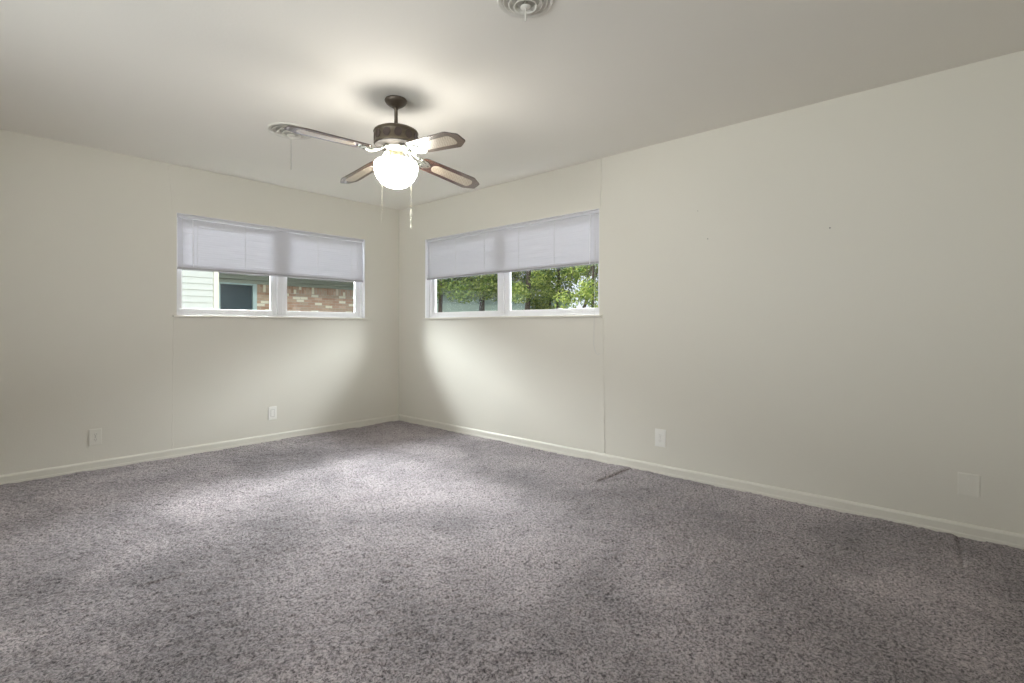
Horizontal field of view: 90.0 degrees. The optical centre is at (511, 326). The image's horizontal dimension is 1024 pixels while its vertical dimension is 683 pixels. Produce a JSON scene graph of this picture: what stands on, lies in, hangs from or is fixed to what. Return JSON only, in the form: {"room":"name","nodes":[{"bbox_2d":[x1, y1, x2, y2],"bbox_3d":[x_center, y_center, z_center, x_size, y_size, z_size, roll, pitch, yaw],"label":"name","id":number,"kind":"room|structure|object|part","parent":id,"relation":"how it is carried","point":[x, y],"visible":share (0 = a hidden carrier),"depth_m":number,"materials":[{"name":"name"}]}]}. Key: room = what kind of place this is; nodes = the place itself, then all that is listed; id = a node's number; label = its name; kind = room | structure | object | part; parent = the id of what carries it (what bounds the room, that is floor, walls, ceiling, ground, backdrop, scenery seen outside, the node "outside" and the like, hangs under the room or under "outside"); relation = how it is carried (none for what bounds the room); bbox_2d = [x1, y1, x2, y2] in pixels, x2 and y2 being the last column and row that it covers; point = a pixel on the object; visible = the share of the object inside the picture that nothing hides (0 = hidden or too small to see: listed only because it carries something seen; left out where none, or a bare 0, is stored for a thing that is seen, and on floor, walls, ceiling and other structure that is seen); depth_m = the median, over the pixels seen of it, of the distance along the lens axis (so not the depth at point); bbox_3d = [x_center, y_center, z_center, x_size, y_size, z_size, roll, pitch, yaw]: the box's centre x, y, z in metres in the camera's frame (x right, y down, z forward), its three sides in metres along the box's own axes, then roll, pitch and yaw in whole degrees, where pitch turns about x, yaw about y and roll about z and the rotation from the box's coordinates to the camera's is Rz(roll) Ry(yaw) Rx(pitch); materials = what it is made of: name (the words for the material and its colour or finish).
{"room":"empty bedroom","nodes":[
{"label":"empty bedroom","id":0,"kind":"room"},
{"bbox_2d":[0,129,398,474],"bbox_3d":[-2.820,-0.085,4.379,0.140,2.540,4.630,0,0,42],"label":"wall","id":1,"kind":"structure","parent":0,"point":[88,235],"depth_m":4.13,"materials":[{"name":"paint"}]},
{"bbox_2d":[89,428,101,445],"bbox_3d":[-3.163,0.839,3.888,0.009,0.126,0.080,0,0,42],"label":"power outlet","id":2,"kind":"object","parent":1,"relation":"attached to","point":[95,435],"visible":1,"depth_m":3.89,"materials":[{"name":"white plastic"}]},
{"bbox_2d":[169,164,172,210],"bbox_3d":[-2.836,-1.157,4.256,0.003,0.385,0.034,0,0,42],"label":"trim","id":3,"kind":"structure","parent":1,"relation":"attached to","point":[169,164],"depth_m":4.25,"materials":[{"name":"paint"}]},
{"bbox_2d":[172,385,173,448],"bbox_3d":[-2.826,0.751,4.267,0.002,0.532,0.020,0,0,42],"label":"trim","id":4,"kind":"structure","parent":1,"relation":"attached to","point":[173,385],"depth_m":4.26,"materials":[{"name":"paint"}]},
{"bbox_2d":[172,318,174,384],"bbox_3d":[-2.823,0.205,4.270,0.003,0.560,0.017,0,0,42],"label":"trim","id":5,"kind":"structure","parent":1,"relation":"attached to","point":[174,318],"depth_m":4.27,"materials":[{"name":"paint"}]},
{"bbox_2d":[0,414,398,484],"bbox_3d":[-2.763,1.057,4.328,0.014,0.076,4.350,0,0,42],"label":"baseboard","id":6,"kind":"structure","parent":1,"relation":"attached to","point":[31,475],"depth_m":4.27,"materials":[{"name":"white paint"}]},
{"bbox_2d":[173,213,367,318],"bbox_3d":[-2.248,-0.517,4.984,0.142,0.876,1.845,0,0,42],"label":"window","id":7,"kind":"structure","parent":1,"relation":"in","point":[278,285],"depth_m":4.97,"materials":[{"name":"white plastic"}]},
{"bbox_3d":[-2.577,-0.525,4.674,0.032,0.816,0.840,0,0,42],"label":"sash","id":8,"kind":"part","parent":7,"relation":"part of","materials":[{"name":"white plastic"}]},
{"bbox_2d":[177,214,363,281],"bbox_3d":[-2.221,-0.716,4.960,0.046,0.465,1.769,0,0,42],"label":"window blind","id":9,"kind":"object","parent":7,"relation":"attached to","point":[202,245],"visible":1,"depth_m":4.83,"materials":[{"name":"white fabric"}]},
{"bbox_3d":[-2.787,-0.711,4.329,0.003,0.436,0.002,0,0,42],"label":"ladder cord","id":10,"kind":"part","parent":9,"relation":"part of","materials":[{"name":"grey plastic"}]},
{"bbox_3d":[-2.449,-0.711,4.704,0.003,0.436,0.002,0,0,42],"label":"ladder cord","id":11,"kind":"part","parent":9,"relation":"part of","materials":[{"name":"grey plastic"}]},
{"bbox_3d":[-2.229,-0.494,4.967,0.024,0.018,1.765,0,0,42],"label":"rail","id":12,"kind":"part","parent":9,"relation":"part of","materials":[{"name":"grey fabric"}]},
{"bbox_3d":[-2.229,-0.936,4.967,0.026,0.026,1.769,0,0,42],"label":"head rail","id":13,"kind":"part","parent":9,"relation":"part of","materials":[{"name":"white"}]},
{"bbox_3d":[-2.222,-0.087,4.961,0.074,0.017,1.845,0,0,42],"label":"sill","id":14,"kind":"part","parent":7,"relation":"part of","materials":[{"name":"white paint"}]},
{"bbox_3d":[-1.979,-0.525,5.337,0.032,0.816,0.857,0,0,42],"label":"sash","id":15,"kind":"part","parent":7,"relation":"part of","materials":[{"name":"white plastic"}]},
{"bbox_2d":[268,406,276,419],"bbox_3d":[-2.278,0.823,4.871,0.008,0.126,0.080,0,0,42],"label":"wall socket","id":16,"kind":"object","parent":1,"relation":"attached to","point":[272,411],"visible":1,"depth_m":4.87,"materials":[{"name":"white plastic"}]},
{"bbox_2d":[0,421,1023,682],"bbox_3d":[-0.632,1.088,2.409,5.750,0.035,4.350,0,0,42],"label":"floor","id":17,"kind":"structure","parent":0,"point":[391,551],"depth_m":2.24,"materials":[{"name":"grey carpet"}]},
{"bbox_2d":[0,0,1023,209],"bbox_3d":[-0.632,-1.425,2.409,6.030,0.140,4.630,0,0,42],"label":"ceiling","id":18,"kind":"structure","parent":0,"point":[197,84],"depth_m":2.73,"materials":[{"name":"paint"}]},
{"bbox_2d":[267,122,311,139],"bbox_3d":[-1.530,-1.221,3.546,0.304,0.272,0.304,0,0,42],"label":"ceiling vent","id":19,"kind":"object","parent":18,"relation":"in","point":[277,128],"visible":0.81,"depth_m":3.52,"materials":[{"name":"white metal"}]},
{"bbox_2d":[284,95,478,228],"bbox_3d":[-0.702,-0.969,3.057,0.945,0.771,0.942,0,0,1],"label":"ceiling fan","id":20,"kind":"object","parent":18,"relation":"hanging from","point":[394,171],"visible":1,"depth_m":2.97,"materials":[{"name":"brown wood"}]},
{"bbox_3d":[-0.989,-1.024,2.777,0.465,0.021,0.128,0,0,-43],"label":"blade","id":21,"kind":"part","parent":20,"relation":"part of","materials":[{"name":"brown wood"}]},
{"bbox_3d":[-0.980,-1.003,3.344,0.465,0.055,0.134,0,0,42],"label":"blade","id":22,"kind":"part","parent":20,"relation":"part of","materials":[{"name":"brown wood"}]},
{"bbox_3d":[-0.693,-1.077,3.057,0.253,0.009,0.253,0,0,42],"label":"motor","id":23,"kind":"part","parent":20,"relation":"part of","materials":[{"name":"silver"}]},
{"bbox_3d":[-0.693,-0.911,3.057,0.258,0.168,0.258,0,0,42],"label":"globe","id":24,"kind":"part","parent":20,"relation":"part of","materials":[{"name":"white glass"}]},
{"bbox_3d":[-0.417,-0.992,2.760,0.122,0.093,0.463,0,0,-45],"label":"blade","id":25,"kind":"part","parent":20,"relation":"part of","materials":[{"name":"brown wood"}]},
{"bbox_3d":[-0.401,-0.991,3.338,0.124,0.090,0.462,0,0,44],"label":"blade","id":26,"kind":"part","parent":20,"relation":"part of","materials":[{"name":"brown wood"}]},
{"bbox_2d":[497,0,553,21],"bbox_3d":[0.056,-1.311,2.122,0.236,0.092,0.236,0,0,42],"label":"ceiling vent","id":27,"kind":"object","parent":18,"relation":"in","point":[525,9],"visible":1,"depth_m":2.15,"materials":[{"name":"white metal"}]},
{"bbox_2d":[399,50,1023,534],"bbox_3d":[0.922,-0.085,4.030,5.890,2.540,0.140,0,0,42],"label":"wall","id":28,"kind":"structure","parent":0,"point":[875,357],"depth_m":3.20,"materials":[{"name":"paint"}]},
{"bbox_2d":[422,208,601,318],"bbox_3d":[-0.091,-0.517,4.915,2.290,0.876,0.142,0,0,42],"label":"window","id":29,"kind":"structure","parent":28,"relation":"in","point":[505,310],"depth_m":4.92,"materials":[{"name":"white plastic"}]},
{"bbox_3d":[-0.484,-0.525,5.319,1.061,0.816,0.032,0,0,42],"label":"sash","id":30,"kind":"part","parent":29,"relation":"part of","materials":[{"name":"white plastic"}]},
{"bbox_3d":[-0.114,-0.087,4.889,2.290,0.017,0.074,0,0,42],"label":"sill","id":31,"kind":"part","parent":29,"relation":"part of","materials":[{"name":"white paint"}]},
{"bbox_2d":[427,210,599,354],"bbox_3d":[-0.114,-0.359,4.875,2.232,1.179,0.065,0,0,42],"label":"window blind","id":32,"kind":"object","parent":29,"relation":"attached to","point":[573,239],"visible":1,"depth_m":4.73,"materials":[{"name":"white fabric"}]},
{"bbox_3d":[-0.889,-0.725,5.583,0.003,0.408,0.002,0,0,42],"label":"ladder cord","id":33,"kind":"part","parent":32,"relation":"part of","materials":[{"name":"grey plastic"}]},
{"bbox_3d":[-0.108,-0.936,4.896,2.214,0.026,0.026,0,0,42],"label":"head rail","id":34,"kind":"part","parent":32,"relation":"part of","materials":[{"name":"white"}]},
{"bbox_3d":[-0.108,-0.522,4.896,2.210,0.018,0.024,0,0,42],"label":"rail","id":35,"kind":"part","parent":32,"relation":"part of","materials":[{"name":"grey fabric"}]},
{"bbox_3d":[0.686,-0.349,4.132,0.047,1.159,0.032,0,0,42],"label":"lift cord","id":36,"kind":"part","parent":32,"relation":"part of","materials":[{"name":"white fabric"}]},
{"bbox_3d":[-0.067,-0.525,4.941,2.230,0.860,0.070,0,0,42],"label":"frame","id":37,"kind":"part","parent":29,"relation":"part of","materials":[{"name":"white plastic"}]},
{"bbox_3d":[0.344,-0.525,4.572,1.081,0.816,0.032,0,0,42],"label":"sash","id":38,"kind":"part","parent":29,"relation":"part of","materials":[{"name":"white plastic"}]},
{"bbox_2d":[600,159,601,206],"bbox_3d":[0.714,-1.155,4.121,0.024,0.390,0.006,0,0,42],"label":"trim","id":39,"kind":"structure","parent":28,"relation":"attached to","point":[601,159],"depth_m":4.12,"materials":[{"name":"paint"}]},
{"bbox_2d":[602,317,604,453],"bbox_3d":[0.734,0.471,4.103,0.027,1.092,0.006,0,0,42],"label":"trim","id":40,"kind":"structure","parent":28,"relation":"attached to","point":[602,317],"depth_m":4.10,"materials":[{"name":"paint"}]},
{"bbox_2d":[655,428,665,447],"bbox_3d":[1.093,0.821,3.776,0.084,0.130,0.009,0,0,42],"label":"power outlet","id":41,"kind":"object","parent":28,"relation":"attached to","point":[660,434],"visible":1,"depth_m":3.77,"materials":[{"name":"white plastic"}]},
{"bbox_2d":[399,414,1023,549],"bbox_3d":[0.819,1.057,4.020,5.750,0.076,0.014,0,0,42],"label":"baseboard","id":42,"kind":"structure","parent":28,"relation":"attached to","point":[979,533],"depth_m":3.25,"materials":[{"name":"white paint"}]},
{"bbox_2d":[957,472,979,497],"bbox_3d":[2.356,0.817,2.640,0.088,0.118,0.008,0,0,42],"label":"blank cover plate","id":43,"kind":"object","parent":28,"relation":"attached to","point":[968,484],"visible":1,"depth_m":2.64,"materials":[{"name":"white plastic"}]},
{"label":"outside","id":44,"kind":"structure","parent":0,"visible":0},
{"bbox_3d":[-2.423,1.385,27.133,90.000,0.100,90.000,0,0,42],"label":"ground","id":45,"kind":"structure","parent":44,"visible":0},
{"bbox_2d":[182,270,218,308],"bbox_3d":[-7.530,-0.440,8.385,3.100,3.550,4.700,0,0,42],"label":"shed","id":46,"kind":"object","parent":45,"relation":"on","point":[200,289],"visible":0.03,"depth_m":8.87,"materials":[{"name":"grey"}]},
{"bbox_2d":[219,272,579,311],"bbox_3d":[-5.658,-0.630,19.954,8.000,3.930,17.800,0,0,42],"label":"neighbor house","id":47,"kind":"structure","parent":45,"relation":"on","point":[236,291],"depth_m":14.47,"materials":[{"name":"brick"}]},
{"bbox_2d":[437,275,494,311],"bbox_3d":[-1.573,-0.962,11.134,2.410,4.606,2.268,0,0,-3],"label":"broadleaf tree","id":48,"kind":"object","parent":45,"relation":"on","point":[459,292],"visible":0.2,"depth_m":10.79,"materials":[{"name":"green plant"}]},
{"bbox_2d":[454,273,538,310],"bbox_3d":[-0.850,-1.262,12.320,3.132,5.209,3.100,0,0,5],"label":"broadleaf tree","id":49,"kind":"object","parent":45,"relation":"on","point":[481,304],"visible":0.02,"depth_m":12.11,"materials":[{"name":"green plant"}]},
{"bbox_2d":[468,266,590,309],"bbox_3d":[0.418,-1.062,11.103,2.891,4.808,2.305,0,0,-1],"label":"broadleaf tree","id":50,"kind":"object","parent":45,"relation":"on","point":[518,294],"visible":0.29,"depth_m":10.94,"materials":[{"name":"green plant"}]},
{"bbox_2d":[522,291,555,309],"bbox_3d":[0.613,0.197,12.779,1.439,2.295,1.242,0,0,-13],"label":"shrub","id":51,"kind":"object","parent":45,"relation":"on","point":[535,303],"visible":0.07,"depth_m":12.89,"materials":[{"name":"green plant"}]},
{"bbox_2d":[512,267,596,304],"bbox_3d":[1.048,-1.464,15.213,2.909,5.606,2.941,0,0,-35],"label":"broadleaf tree","id":52,"kind":"object","parent":45,"relation":"on","point":[554,270],"visible":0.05,"depth_m":15.05,"materials":[{"name":"green plant"}]},
{"bbox_2d":[521,265,591,308],"bbox_3d":[1.263,-1.266,12.035,2.354,5.210,2.439,0,0,42],"label":"broadleaf tree","id":53,"kind":"object","parent":45,"relation":"on","point":[558,270],"visible":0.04,"depth_m":11.93,"materials":[{"name":"green plant"}]},
{"bbox_2d":[552,264,597,308],"bbox_3d":[1.477,-0.864,9.118,1.343,4.403,1.290,0,0,42],"label":"broadleaf tree","id":54,"kind":"object","parent":45,"relation":"on","point":[584,292],"visible":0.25,"depth_m":9.04,"materials":[{"name":"green plant"}]},
{"bbox_2d":[582,265,597,307],"bbox_3d":[2.147,-1.053,10.764,2.193,4.812,1.884,0,0,42],"label":"broadleaf tree","id":55,"kind":"object","parent":45,"relation":"on","point":[595,270],"visible":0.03,"depth_m":10.85,"materials":[{"name":"green plant"}]}
]}

